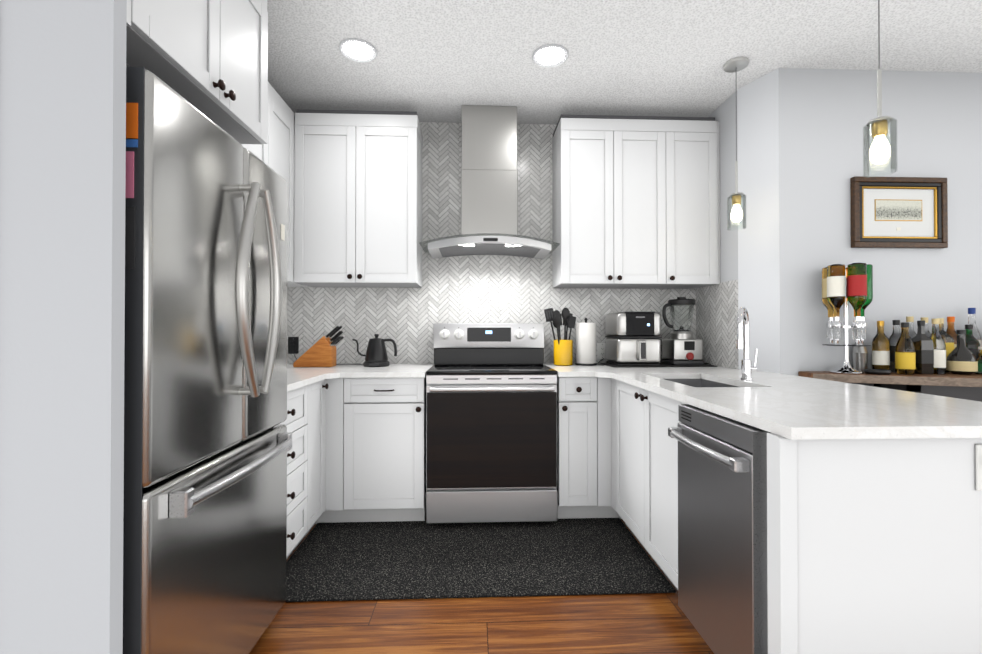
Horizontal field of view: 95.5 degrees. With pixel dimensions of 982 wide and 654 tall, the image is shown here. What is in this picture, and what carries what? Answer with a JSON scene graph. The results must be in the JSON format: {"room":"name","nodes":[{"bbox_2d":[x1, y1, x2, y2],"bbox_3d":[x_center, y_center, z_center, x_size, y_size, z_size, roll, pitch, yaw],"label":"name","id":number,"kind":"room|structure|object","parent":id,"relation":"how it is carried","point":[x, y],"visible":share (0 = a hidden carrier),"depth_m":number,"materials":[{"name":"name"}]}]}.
{"room":"kitchen","nodes":[
{"label":"kitchen","id":0,"kind":"room"},
{"bbox_2d":[0,0,126,653],"bbox_3d":[-2.639,-0.172,0.880,3.688,2.660,0.035,0,0,-2],"label":"wall","id":1,"kind":"structure","parent":0,"point":[62,179],"depth_m":0.93,"materials":[{"name":"grey paint"}]},
{"bbox_2d":[249,519,713,653],"bbox_3d":[0.567,1.179,-0.320,10.000,0.060,7.600,0,0,-2],"label":"floor","id":2,"kind":"structure","parent":0,"point":[653,623],"depth_m":1.73,"materials":[{"name":"brown wood"}]},
{"bbox_2d":[123,64,291,653],"bbox_3d":[-1.102,0.280,1.377,0.759,1.764,0.778,0,0,-2],"label":"fridge","id":3,"kind":"object","parent":2,"relation":"on","point":[207,441],"visible":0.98,"depth_m":1.20,"materials":[{"name":"grey metal"}]},
{"bbox_2d":[280,382,315,558],"bbox_3d":[-1.250,0.727,2.054,0.636,0.880,0.533,0,0,-2],"label":"base cabinet","id":4,"kind":"object","parent":2,"relation":"on","point":[300,421],"depth_m":2.21,"materials":[{"name":"white wood"}]},
{"bbox_2d":[287,364,433,391],"bbox_3d":[-0.981,0.275,2.497,1.207,0.030,1.396,0,0,-2],"label":"countertop","id":5,"kind":"structure","parent":4,"relation":"on","point":[298,377],"depth_m":2.56,"materials":[{"name":"white stone"}]},
{"bbox_2d":[293,326,343,366],"bbox_3d":[-1.141,0.126,2.965,0.299,0.273,0.115,0,0,-2],"label":"knife block","id":6,"kind":"object","parent":5,"relation":"on","point":[321,352],"visible":1,"depth_m":2.91,"materials":[{"name":"brown wood"}]},
{"bbox_2d":[292,349,362,364],"bbox_3d":[-1.119,0.208,3.110,0.569,0.112,0.100,0,0,-2],"label":"cord","id":7,"kind":"object","parent":5,"relation":"on","point":[336,364],"visible":0.58,"depth_m":3.12,"materials":[{"name":"black plastic"}]},
{"bbox_2d":[352,334,396,366],"bbox_3d":[-0.784,0.155,3.006,0.298,0.216,0.173,0,0,-2],"label":"kettle","id":8,"kind":"object","parent":5,"relation":"on","point":[376,354],"visible":1,"depth_m":2.96,"materials":[{"name":"black metal"}]},
{"bbox_2d":[316,379,327,523],"bbox_3d":[-1.264,0.730,2.424,0.636,0.880,0.300,0,0,-2],"label":"base cabinet","id":9,"kind":"object","parent":2,"relation":"on","point":[321,386],"depth_m":2.51,"materials":[{"name":"white wood"}]},
{"bbox_2d":[356,377,426,521],"bbox_3d":[-0.632,0.734,2.892,0.461,0.880,0.627,0,0,-2],"label":"base cabinet","id":10,"kind":"object","parent":2,"relation":"on","point":[356,452],"depth_m":2.59,"materials":[{"name":"white wood"}]},
{"bbox_2d":[285,518,675,601],"bbox_3d":[-0.108,1.162,2.298,1.810,0.012,0.765,0,0,-2],"label":"rug","id":11,"kind":"object","parent":2,"relation":"on","point":[345,561],"visible":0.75,"depth_m":2.20,"materials":[{"name":"black carpet"}]},
{"bbox_2d":[426,323,557,523],"bbox_3d":[-0.005,0.566,2.866,0.762,1.186,0.707,0,0,-2],"label":"stove","id":12,"kind":"object","parent":2,"relation":"on","point":[491,443],"visible":0.98,"depth_m":2.57,"materials":[{"name":"metal"}]},
{"bbox_2d":[556,377,621,518],"bbox_3d":[0.960,0.734,2.940,1.146,0.879,0.659,0,0,-2],"label":"base cabinet","id":13,"kind":"object","parent":2,"relation":"on","point":[583,488],"visible":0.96,"depth_m":2.63,"materials":[{"name":"white wood"}]},
{"bbox_2d":[544,363,981,439],"bbox_3d":[1.020,0.369,2.196,1.223,0.223,2.156,0,0,-2],"label":"countertop","id":14,"kind":"structure","parent":13,"relation":"on","point":[792,407],"depth_m":1.49,"materials":[{"name":"white stone"}]},
{"bbox_2d":[544,308,575,365],"bbox_3d":[0.475,0.064,3.074,0.209,0.398,0.159,0,0,-2],"label":"utensil crock","id":15,"kind":"object","parent":14,"relation":"on","point":[563,352],"visible":1,"depth_m":3.04,"materials":[{"name":"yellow ceramic"}]},
{"bbox_2d":[575,318,596,365],"bbox_3d":[0.659,0.100,3.094,0.150,0.327,0.150,0,0,-2],"label":"paper towel","id":16,"kind":"object","parent":14,"relation":"on","point":[585,343],"visible":1,"depth_m":3.04,"materials":[{"name":"white paper"}]},
{"bbox_2d":[599,312,667,366],"bbox_3d":[0.968,0.082,3.051,0.360,0.364,0.362,0,0,-2],"label":"air fryer","id":17,"kind":"object","parent":14,"relation":"on","point":[633,340],"visible":1,"depth_m":2.93,"materials":[{"name":"silver metal"}]},
{"bbox_2d":[658,297,716,366],"bbox_3d":[1.329,0.028,3.087,0.325,0.471,0.290,0,0,-2],"label":"blender","id":18,"kind":"object","parent":14,"relation":"on","point":[682,349],"visible":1,"depth_m":3.01,"materials":[{"name":"black"}]},
{"bbox_2d":[736,307,757,379],"bbox_3d":[1.213,0.080,2.115,0.174,0.353,0.155,0,0,-2],"label":"faucet","id":19,"kind":"object","parent":14,"relation":"on","point":[742,342],"visible":1,"depth_m":2.15,"materials":[{"name":"silver metal"}]},
{"bbox_2d":[611,378,685,589],"bbox_3d":[1.032,0.728,2.183,0.671,0.879,0.959,0,0,-2],"label":"base cabinet","id":20,"kind":"object","parent":2,"relation":"on","point":[644,475],"visible":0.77,"depth_m":2.08,"materials":[{"name":"white wood"}]},
{"bbox_2d":[668,404,770,653],"bbox_3d":[1.006,0.725,1.464,0.700,0.875,0.456,0,0,-2],"label":"dishwasher","id":21,"kind":"object","parent":2,"relation":"on","point":[722,540],"visible":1,"depth_m":1.37,"materials":[{"name":"grey metal"}]},
{"bbox_2d":[767,433,981,653],"bbox_3d":[1.070,0.721,1.189,0.676,0.879,0.091,0,0,-2],"label":"base cabinet","id":22,"kind":"object","parent":2,"relation":"on","point":[874,546],"visible":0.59,"depth_m":1.15,"materials":[{"name":"white wood"}]},
{"bbox_2d":[975,444,981,490],"bbox_3d":[1.294,0.364,1.145,0.074,0.120,0.032,0,0,-2],"label":"outlet","id":23,"kind":"object","parent":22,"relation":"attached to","point":[978,467],"visible":1,"depth_m":1.15,"materials":[{"name":"white plastic"}]},
{"bbox_2d":[798,371,981,401],"bbox_3d":[2.667,0.709,2.224,1.800,0.918,0.714,0,0,-2],"label":"bar table","id":24,"kind":"object","parent":2,"relation":"on","point":[959,386],"visible":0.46,"depth_m":2.36,"materials":[{"name":"brown wood"}]},
{"bbox_2d":[822,263,872,373],"bbox_3d":[1.948,-0.045,2.438,0.230,0.591,0.219,0,0,-2],"label":"dispenser","id":25,"kind":"object","parent":24,"relation":"on","point":[844,285],"visible":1,"depth_m":2.39,"materials":[{"name":"silver metal"}]},
{"bbox_2d":[851,342,868,367],"bbox_3d":[2.090,0.167,2.526,0.076,0.168,0.076,0,0,-8],"label":"cocktail shaker","id":26,"kind":"object","parent":24,"relation":"on","point":[860,357],"depth_m":2.50,"materials":[{"name":"metal"}]},
{"bbox_2d":[854,367,891,374],"bbox_3d":[2.066,0.239,2.384,0.115,0.022,0.115,0,0,-8],"label":"tray","id":27,"kind":"object","parent":24,"relation":"on","point":[864,369],"depth_m":2.37,"materials":[{"name":"metal"}]},
{"bbox_2d":[872,308,981,374],"bbox_3d":[2.720,0.071,2.437,1.199,0.360,0.253,0,0,-2],"label":"liquor bottles","id":28,"kind":"object","parent":24,"relation":"on","point":[923,350],"visible":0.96,"depth_m":2.38,"materials":[{"name":"multicoloured glass"}]},
{"bbox_2d":[287,122,695,364],"bbox_3d":[-0.047,-0.154,3.288,3.340,2.660,0.100,0,0,-2],"label":"wall","id":29,"kind":"structure","parent":0,"point":[485,289],"depth_m":3.23,"materials":[{"name":"tile"}]},
{"bbox_2d":[288,337,298,353],"bbox_3d":[-1.408,0.130,3.165,0.074,0.120,0.032,0,0,-2],"label":"outlet","id":30,"kind":"object","parent":29,"relation":"attached to","point":[293,343],"visible":0.9,"depth_m":3.17,"materials":[{"name":"black plastic"}]},
{"bbox_2d":[294,109,422,287],"bbox_3d":[-0.878,-0.847,3.029,0.787,1.125,0.359,0,0,-2],"label":"upper cabinet","id":31,"kind":"object","parent":29,"relation":"attached to","point":[357,198],"visible":1,"depth_m":2.88,"materials":[{"name":"white wood"}]},
{"bbox_2d":[419,105,559,258],"bbox_3d":[-0.011,-0.990,3.002,0.904,0.985,0.483,0,0,-2],"label":"range hood","id":32,"kind":"object","parent":29,"relation":"attached to","point":[489,198],"visible":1,"depth_m":2.98,"materials":[{"name":"metal"}]},
{"bbox_2d":[597,343,605,358],"bbox_3d":[0.814,0.176,3.265,0.074,0.120,0.009,0,0,-2],"label":"outlet","id":33,"kind":"object","parent":29,"relation":"attached to","point":[601,350],"visible":0.94,"depth_m":3.26,"materials":[{"name":"white plastic"}]},
{"bbox_2d":[552,114,717,288],"bbox_3d":[0.983,-0.847,3.103,1.056,1.125,0.359,0,0,-2],"label":"upper cabinet","id":34,"kind":"object","parent":29,"relation":"attached to","point":[634,202],"visible":1,"depth_m":2.96,"materials":[{"name":"white wood"}]},
{"bbox_2d":[267,0,981,124],"bbox_3d":[0.567,-1.531,-0.300,10.000,0.040,7.600,0,0,-2],"label":"ceiling","id":35,"kind":"structure","parent":0,"point":[439,60],"depth_m":2.39,"materials":[{"name":"white paint"}]},
{"bbox_2d":[339,38,376,61],"bbox_3d":[-0.714,-1.486,2.401,0.196,0.010,0.196,0,0,-2],"label":"recessed light","id":36,"kind":"object","parent":35,"relation":"in","point":[355,49],"visible":1,"depth_m":2.39,"materials":[{"name":"white paint"}]},
{"bbox_2d":[532,44,567,66],"bbox_3d":[0.325,-1.485,2.447,0.196,0.010,0.196,0,0,-2],"label":"recessed light","id":37,"kind":"object","parent":35,"relation":"in","point":[549,54],"visible":1,"depth_m":2.44,"materials":[{"name":"white paint"}]},
{"bbox_2d":[723,57,748,229],"bbox_3d":[1.385,-1.022,2.517,0.128,0.934,0.128,0,0,-2],"label":"pendant light","id":38,"kind":"object","parent":35,"relation":"hanging from","point":[738,212],"visible":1,"depth_m":2.50,"materials":[{"name":"glass"}]},
{"bbox_2d":[863,0,897,177],"bbox_3d":[1.421,-1.029,1.632,0.128,0.934,0.128,0,0,-2],"label":"pendant light","id":39,"kind":"object","parent":35,"relation":"hanging from","point":[881,150],"visible":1,"depth_m":1.62,"materials":[{"name":"glass"}]},
{"bbox_2d":[737,68,779,372],"bbox_3d":[1.599,-0.159,2.668,0.100,2.660,0.235,0,0,-2],"label":"wall","id":40,"kind":"structure","parent":0,"point":[758,187],"depth_m":2.66,"materials":[{"name":"grey paint"}]},
{"bbox_2d":[696,280,737,368],"bbox_3d":[1.531,-0.015,3.043,0.006,0.558,0.514,0,0,-2],"label":"tile","id":41,"kind":"structure","parent":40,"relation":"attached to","point":[716,316],"depth_m":3.00,"materials":[{"name":"grey tile"}]},
{"bbox_2d":[708,68,981,375],"bbox_3d":[3.437,-0.156,3.001,3.800,2.660,0.753,0,0,-2],"label":"wall","id":42,"kind":"structure","parent":0,"point":[826,116],"depth_m":2.58,"materials":[{"name":"grey paint"}]},
{"bbox_2d":[717,121,719,283],"bbox_3d":[1.523,-0.834,2.997,0.020,1.093,0.018,0,0,-2],"label":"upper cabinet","id":43,"kind":"object","parent":42,"relation":"attached to","point":[718,153],"visible":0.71,"depth_m":2.99,"materials":[{"name":"white wood"}]},
{"bbox_2d":[850,176,947,248],"bbox_3d":[2.349,-0.657,2.567,0.554,0.404,0.032,0,0,-2],"label":"picture frame","id":44,"kind":"object","parent":42,"relation":"attached to","point":[899,212],"visible":1,"depth_m":2.56,"materials":[{"name":"brown wood"}]},
{"bbox_3d":[-1.619,-0.163,2.057,0.100,2.660,2.235,0,0,-2],"label":"wall","id":45,"kind":"structure","parent":0,"visible":0},
{"bbox_2d":[126,0,267,143],"bbox_3d":[-1.196,-1.059,1.418,0.689,0.666,0.737,0,0,-2],"label":"upper cabinet","id":46,"kind":"object","parent":45,"relation":"attached to","point":[208,59],"visible":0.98,"depth_m":1.43,"materials":[{"name":"white wood"}]},
{"bbox_2d":[245,82,296,285],"bbox_3d":[-1.416,-0.838,2.471,0.334,1.092,0.767,0,0,-2],"label":"upper cabinet","id":47,"kind":"object","parent":45,"relation":"attached to","point":[275,153],"depth_m":2.71,"materials":[{"name":"white wood"}]},
{"bbox_2d":[287,283,308,286],"bbox_3d":[-1.437,-0.834,2.991,0.334,1.092,0.388,0,0,-2],"label":"upper cabinet","id":48,"kind":"object","parent":45,"relation":"attached to","point":[298,285],"depth_m":3.15,"materials":[{"name":"white wood"}]}
]}

